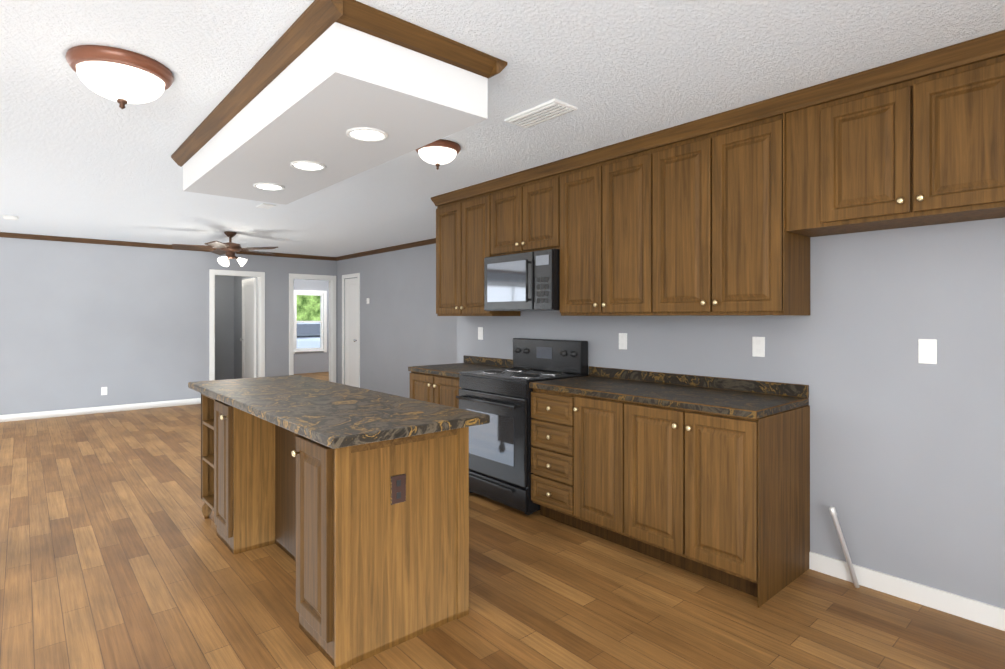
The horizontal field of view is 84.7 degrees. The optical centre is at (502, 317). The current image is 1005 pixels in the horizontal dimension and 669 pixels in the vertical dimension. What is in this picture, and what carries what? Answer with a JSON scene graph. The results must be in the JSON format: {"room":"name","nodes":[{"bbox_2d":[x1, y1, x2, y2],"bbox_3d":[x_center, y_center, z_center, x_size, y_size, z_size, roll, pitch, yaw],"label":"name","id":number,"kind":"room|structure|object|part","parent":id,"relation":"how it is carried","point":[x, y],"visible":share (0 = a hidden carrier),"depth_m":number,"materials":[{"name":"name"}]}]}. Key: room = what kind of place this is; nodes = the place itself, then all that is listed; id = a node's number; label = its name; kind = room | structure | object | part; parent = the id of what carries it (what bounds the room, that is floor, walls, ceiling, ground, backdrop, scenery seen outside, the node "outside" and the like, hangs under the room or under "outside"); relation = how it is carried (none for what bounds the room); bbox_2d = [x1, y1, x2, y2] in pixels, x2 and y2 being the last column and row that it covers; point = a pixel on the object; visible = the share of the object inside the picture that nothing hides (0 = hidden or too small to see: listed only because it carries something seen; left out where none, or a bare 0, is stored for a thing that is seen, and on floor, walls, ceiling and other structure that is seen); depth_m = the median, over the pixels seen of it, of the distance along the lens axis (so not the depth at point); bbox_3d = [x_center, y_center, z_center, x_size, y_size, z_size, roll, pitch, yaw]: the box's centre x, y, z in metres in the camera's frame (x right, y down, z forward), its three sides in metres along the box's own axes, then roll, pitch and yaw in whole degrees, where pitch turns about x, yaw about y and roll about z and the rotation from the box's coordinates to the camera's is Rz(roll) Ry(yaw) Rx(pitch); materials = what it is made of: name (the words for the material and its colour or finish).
{"room":"kitchen","nodes":[
{"label":"kitchen","id":0,"kind":"room"},
{"bbox_2d":[0,237,336,414],"bbox_3d":[-6.469,0.130,7.164,9.270,2.440,0.120,0,0,-41],"label":"wall","id":1,"kind":"structure","parent":0,"point":[81,324],"depth_m":7.87,"materials":[{"name":"paint"}]},
{"bbox_2d":[0,398,200,421],"bbox_3d":[-7.258,1.305,6.387,7.000,0.090,0.014,0,0,-41],"label":"baseboard","id":2,"kind":"structure","parent":1,"relation":"attached to","point":[102,409],"depth_m":7.73,"materials":[{"name":"white wood"}]},
{"bbox_2d":[101,387,106,394],"bbox_3d":[-5.639,1.045,7.802,0.070,0.115,0.008,0,0,-41],"label":"electrical outlet","id":3,"kind":"object","parent":1,"relation":"attached to","point":[103,390],"visible":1,"depth_m":7.80,"materials":[{"name":"white plastic"}]},
{"bbox_2d":[0,232,334,260],"bbox_3d":[-6.434,-1.060,7.078,9.090,0.060,0.055,0,0,-41],"label":"crown molding","id":4,"kind":"structure","parent":1,"relation":"attached to","point":[166,246],"depth_m":7.90,"materials":[{"name":"brown wood"}]},
{"bbox_2d":[209,269,359,387],"bbox_3d":[-3.568,0.297,9.094,2.120,2.105,1.025,0,0,-41],"label":"door frames","id":5,"kind":"structure","parent":1,"relation":"in","point":[260,276],"depth_m":9.41,"materials":[{"name":"white wood"}]},
{"bbox_2d":[240,278,256,377],"bbox_3d":[-4.412,0.337,9.528,0.093,2.000,0.700,0,0,-41],"label":"hall door","id":6,"kind":"structure","parent":5,"relation":"attached to","point":[249,328],"depth_m":9.49,"materials":[{"name":"white wood"}]},
{"bbox_2d":[345,278,356,386],"bbox_3d":[-2.653,0.327,9.656,0.093,2.020,0.530,0,0,-41],"label":"door","id":7,"kind":"structure","parent":5,"relation":"attached to","point":[350,331],"depth_m":9.68,"materials":[{"name":"white wood"}]},
{"bbox_2d":[215,275,233,379],"bbox_3d":[-6.128,0.129,11.071,1.320,2.440,0.120,0,0,-41],"label":"wall","id":8,"kind":"structure","parent":0,"point":[228,326],"depth_m":11.34,"materials":[{"name":"paint"}]},
{"bbox_2d":[234,276,256,378],"bbox_3d":[-4.947,0.129,10.827,0.120,2.440,3.400,0,0,-41],"label":"wall","id":9,"kind":"structure","parent":0,"point":[237,279],"depth_m":11.24,"materials":[{"name":"paint"}]},
{"bbox_2d":[294,279,328,373],"bbox_3d":[-4.675,0.129,13.399,3.670,2.440,0.120,0,0,-41],"label":"wall","id":10,"kind":"structure","parent":0,"point":[312,362],"depth_m":13.40,"materials":[{"name":"paint"}]},
{"bbox_2d":[294,290,326,353],"bbox_3d":[-4.679,0.109,13.342,0.850,1.520,0.140,0,0,-41],"label":"window","id":11,"kind":"structure","parent":10,"relation":"in","point":[307,292],"depth_m":13.45,"materials":[{"name":"white"}]},
{"bbox_2d":[337,243,456,397],"bbox_3d":[-1.256,0.130,8.148,0.120,2.440,5.250,0,0,-41],"label":"wall","id":12,"kind":"structure","parent":0,"point":[403,326],"depth_m":8.49,"materials":[{"name":"paint"}]},
{"bbox_2d":[335,238,435,260],"bbox_3d":[-1.303,-1.060,8.067,0.055,0.060,5.190,0,0,-41],"label":"crown molding","id":13,"kind":"structure","parent":12,"relation":"attached to","point":[430,241],"depth_m":8.59,"materials":[{"name":"brown wood"}]},
{"bbox_2d":[0,372,1004,668],"bbox_3d":[-2.383,1.400,4.465,12.120,0.100,16.720,0,0,-41],"label":"floor","id":14,"kind":"structure","parent":0,"point":[116,552],"depth_m":2.64,"materials":[{"name":"brown wood"}]},
{"bbox_2d":[201,395,468,668],"bbox_3d":[-1.112,0.912,3.091,0.674,0.876,2.146,0,0,-41],"label":"kitchen island","id":15,"kind":"object","parent":14,"relation":"on","point":[352,502],"depth_m":2.33,"materials":[{"name":"laminate"}]},
{"bbox_2d":[188,375,489,450],"bbox_3d":[-1.081,0.480,3.079,0.740,0.091,2.280,0,0,-41],"label":"island countertop","id":16,"kind":"structure","parent":15,"relation":"on","point":[334,416],"depth_m":2.60,"materials":[{"name":"stone"}]},
{"bbox_2d":[410,367,499,407],"bbox_3d":[-0.337,0.912,4.778,0.618,0.874,0.777,0,0,-41],"label":"base cabinet","id":17,"kind":"object","parent":14,"relation":"on","point":[437,385],"depth_m":4.58,"materials":[{"name":"brown wood"}]},
{"bbox_2d":[456,338,588,514],"bbox_3d":[0.129,0.762,4.161,0.710,1.175,0.752,0,0,-41],"label":"range","id":18,"kind":"object","parent":14,"relation":"on","point":[500,445],"visible":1,"depth_m":3.96,"materials":[{"name":"black metal"}]},
{"bbox_2d":[530,379,615,524],"bbox_3d":[0.545,0.912,3.766,0.618,0.874,0.377,0,0,-41],"label":"base cabinet","id":19,"kind":"object","parent":14,"relation":"on","point":[549,401],"depth_m":3.58,"materials":[{"name":"brown wood"}]},
{"bbox_2d":[568,383,675,544],"bbox_3d":[0.794,0.912,3.480,0.618,0.874,0.380,0,0,-41],"label":"base cabinet","id":20,"kind":"object","parent":14,"relation":"on","point":[594,413],"depth_m":3.30,"materials":[{"name":"brown wood"}]},
{"bbox_2d":[620,387,809,607],"bbox_3d":[1.170,0.912,3.049,0.618,0.874,0.764,0,0,-41],"label":"base cabinet","id":21,"kind":"object","parent":14,"relation":"on","point":[708,477],"depth_m":2.80,"materials":[{"name":"brown wood"}]},
{"bbox_2d":[829,506,859,587],"bbox_3d":[1.719,1.156,2.775,0.136,0.394,0.030,0,0,19],"label":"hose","id":22,"kind":"object","parent":14,"relation":"on","point":[833,512],"visible":1,"depth_m":2.77,"materials":[{"name":"white"}]},
{"bbox_2d":[0,0,1004,256],"bbox_3d":[-2.383,-1.140,4.464,12.120,0.100,16.720,0,0,-41],"label":"ceiling","id":23,"kind":"structure","parent":0,"point":[78,158],"depth_m":2.58,"materials":[{"name":"white paint"}]},
{"bbox_2d":[2,215,18,219],"bbox_3d":[-5.308,-1.072,5.947,0.130,0.037,0.130,0,0,-41],"label":"smoke detector","id":24,"kind":"object","parent":23,"relation":"attached to","point":[8,217],"visible":1,"depth_m":5.91,"materials":[{"name":"white plastic"}]},
{"bbox_2d":[65,45,173,108],"bbox_3d":[-1.653,-0.996,2.395,0.388,0.187,0.388,0,0,-41],"label":"ceiling light","id":25,"kind":"object","parent":23,"relation":"attached to","point":[122,77],"visible":1,"depth_m":2.29,"materials":[{"name":"brown"}]},
{"bbox_2d":[172,231,277,266],"bbox_3d":[-3.523,-0.872,7.103,1.256,0.437,1.209,0,0,-41],"label":"ceiling fan","id":26,"kind":"object","parent":23,"relation":"hanging from","point":[229,249],"visible":1,"depth_m":6.99,"materials":[{"name":"brown metal"}]},
{"bbox_2d":[256,203,275,208],"bbox_3d":[-2.313,-1.084,5.388,0.120,0.013,0.200,0,0,-41],"label":"ceiling vent","id":27,"kind":"object","parent":23,"relation":"in","point":[266,206],"visible":1,"depth_m":5.36,"materials":[{"name":"white metal"}]},
{"bbox_2d":[171,0,506,204],"bbox_3d":[-1.107,-0.970,3.036,0.804,0.240,2.510,0,0,-41],"label":"soffit ceiling","id":28,"kind":"structure","parent":23,"relation":"attached to","point":[323,93],"depth_m":2.32,"materials":[{"name":"white paint"}]},
{"bbox_3d":[-1.388,-1.057,2.791,0.060,0.066,2.510,0,0,-41],"label":"ceiling soffit trim","id":29,"kind":"part","parent":28,"relation":"part of","materials":[{"name":"brown wood"}]},
{"bbox_2d":[253,183,284,189],"bbox_3d":[-1.515,-0.843,3.576,0.190,0.014,0.190,0,0,-41],"label":"recessed light","id":30,"kind":"object","parent":28,"relation":"in","point":[268,186],"visible":0.98,"depth_m":3.55,"materials":[{"name":"white"}]},
{"bbox_2d":[290,161,325,170],"bbox_3d":[-1.088,-0.843,3.086,0.190,0.014,0.190,0,0,-41],"label":"recessed light","id":31,"kind":"object","parent":28,"relation":"in","point":[309,165],"visible":0.98,"depth_m":3.06,"materials":[{"name":"white"}]},
{"bbox_2d":[346,127,387,141],"bbox_3d":[-0.628,-0.843,2.559,0.190,0.014,0.190,0,0,-41],"label":"recessed light","id":32,"kind":"object","parent":28,"relation":"in","point":[366,134],"visible":0.98,"depth_m":2.54,"materials":[{"name":"white"}]},
{"bbox_3d":[-0.300,-1.057,2.115,0.630,0.066,0.060,0,0,-41],"label":"ceiling soffit trim","id":33,"kind":"part","parent":28,"relation":"part of","materials":[{"name":"brown wood"}]},
{"bbox_3d":[-0.827,-1.057,3.281,0.060,0.066,2.510,0,0,-41],"label":"ceiling soffit trim","id":34,"kind":"part","parent":28,"relation":"part of","materials":[{"name":"brown wood"}]},
{"bbox_2d":[416,139,460,169],"bbox_3d":[-0.414,-1.014,3.515,0.296,0.153,0.296,0,0,-41],"label":"ceiling light","id":35,"kind":"object","parent":23,"relation":"attached to","point":[438,153],"visible":0.98,"depth_m":3.43,"materials":[{"name":"brown"}]},
{"bbox_2d":[504,99,576,127],"bbox_3d":[0.200,-1.081,2.949,0.170,0.017,0.380,0,0,-41],"label":"ceiling vent","id":36,"kind":"object","parent":23,"relation":"in","point":[545,112],"visible":1,"depth_m":2.92,"materials":[{"name":"white metal"}]},
{"bbox_2d":[457,218,1004,608],"bbox_3d":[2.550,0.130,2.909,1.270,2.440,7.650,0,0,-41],"label":"wall","id":37,"kind":"structure","parent":0,"point":[907,465],"depth_m":2.70,"materials":[{"name":"paint"}]},
{"bbox_2d":[435,182,520,315],"bbox_3d":[-0.231,-0.549,4.869,0.339,1.078,0.780,0,0,-41],"label":"upper cabinet","id":38,"kind":"object","parent":37,"relation":"attached to","point":[461,215],"depth_m":4.74,"materials":[{"name":"brown wood"}]},
{"bbox_2d":[478,327,482,339],"bbox_3d":[-0.203,0.150,5.092,0.008,0.115,0.070,0,0,-41],"label":"electrical outlet","id":39,"kind":"object","parent":37,"relation":"attached to","point":[480,333],"visible":1,"depth_m":5.09,"materials":[{"name":"white plastic"}]},
{"bbox_2d":[487,162,554,256],"bbox_3d":[0.275,-0.787,4.288,0.339,0.603,0.760,0,0,-41],"label":"upper cabinet","id":40,"kind":"object","parent":37,"relation":"attached to","point":[521,206],"depth_m":4.18,"materials":[{"name":"brown wood"}]},
{"bbox_2d":[484,249,559,310],"bbox_3d":[0.234,-0.266,4.252,0.443,0.431,0.752,0,0,-41],"label":"over-the-range microwave","id":41,"kind":"object","parent":40,"relation":"attached to","point":[527,281],"visible":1,"depth_m":4.07,"materials":[{"name":"black metal"}]},
{"bbox_2d":[555,135,646,315],"bbox_3d":[0.775,-0.549,3.716,0.339,1.078,0.760,0,0,-41],"label":"upper cabinet","id":42,"kind":"object","parent":37,"relation":"attached to","point":[601,194],"depth_m":3.59,"materials":[{"name":"brown wood"}]},
{"bbox_2d":[619,333,626,349],"bbox_3d":[0.848,0.170,3.886,0.008,0.115,0.070,0,0,-41],"label":"electrical outlet","id":43,"kind":"object","parent":37,"relation":"attached to","point":[623,341],"visible":1,"depth_m":3.88,"materials":[{"name":"white plastic"}]},
{"bbox_2d":[647,94,809,315],"bbox_3d":[1.276,-0.549,3.141,0.339,1.078,0.766,0,0,-41],"label":"upper cabinet","id":44,"kind":"object","parent":37,"relation":"attached to","point":[729,212],"depth_m":2.98,"materials":[{"name":"brown wood"}]},
{"bbox_2d":[752,337,764,356],"bbox_3d":[1.473,0.170,3.170,0.008,0.115,0.070,0,0,-41],"label":"electrical outlet","id":45,"kind":"object","parent":37,"relation":"attached to","point":[758,346],"visible":1,"depth_m":3.17,"materials":[{"name":"white plastic"}]},
{"bbox_2d":[787,30,1004,237],"bbox_3d":[1.816,-0.759,2.521,0.339,0.658,0.889,0,0,-41],"label":"upper cabinet","id":46,"kind":"object","parent":37,"relation":"attached to","point":[919,140],"depth_m":2.38,"materials":[{"name":"brown wood"}]},
{"bbox_2d":[809,551,1004,630],"bbox_3d":[3.107,1.305,1.294,0.014,0.090,4.425,0,0,-41],"label":"baseboard","id":47,"kind":"structure","parent":37,"relation":"attached to","point":[965,608],"depth_m":2.61,"materials":[{"name":"white wood"}]},
{"bbox_2d":[918,339,936,363],"bbox_3d":[1.989,0.160,2.579,0.008,0.115,0.070,0,0,-41],"label":"electrical outlet","id":48,"kind":"object","parent":37,"relation":"attached to","point":[927,351],"visible":1,"depth_m":2.58,"materials":[{"name":"white plastic"}]},
{"label":"outside","id":49,"kind":"structure","parent":0,"visible":0},
{"bbox_2d":[297,295,319,320],"bbox_3d":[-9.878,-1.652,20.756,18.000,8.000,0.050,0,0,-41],"label":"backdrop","id":50,"kind":"structure","parent":49,"point":[308,307],"depth_m":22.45,"materials":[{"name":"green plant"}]},
{"bbox_3d":[-6.947,1.549,17.396,18.000,0.100,8.870,0,0,-41],"label":"ground","id":51,"kind":"structure","parent":49,"visible":0},
{"bbox_2d":[297,322,319,347],"bbox_3d":[-7.138,0.809,18.071,1.760,1.380,4.400,0,0,37],"label":"car","id":52,"kind":"object","parent":51,"relation":"on","point":[308,335],"visible":0.06,"depth_m":17.88,"materials":[{"name":"white paint"}]}
]}

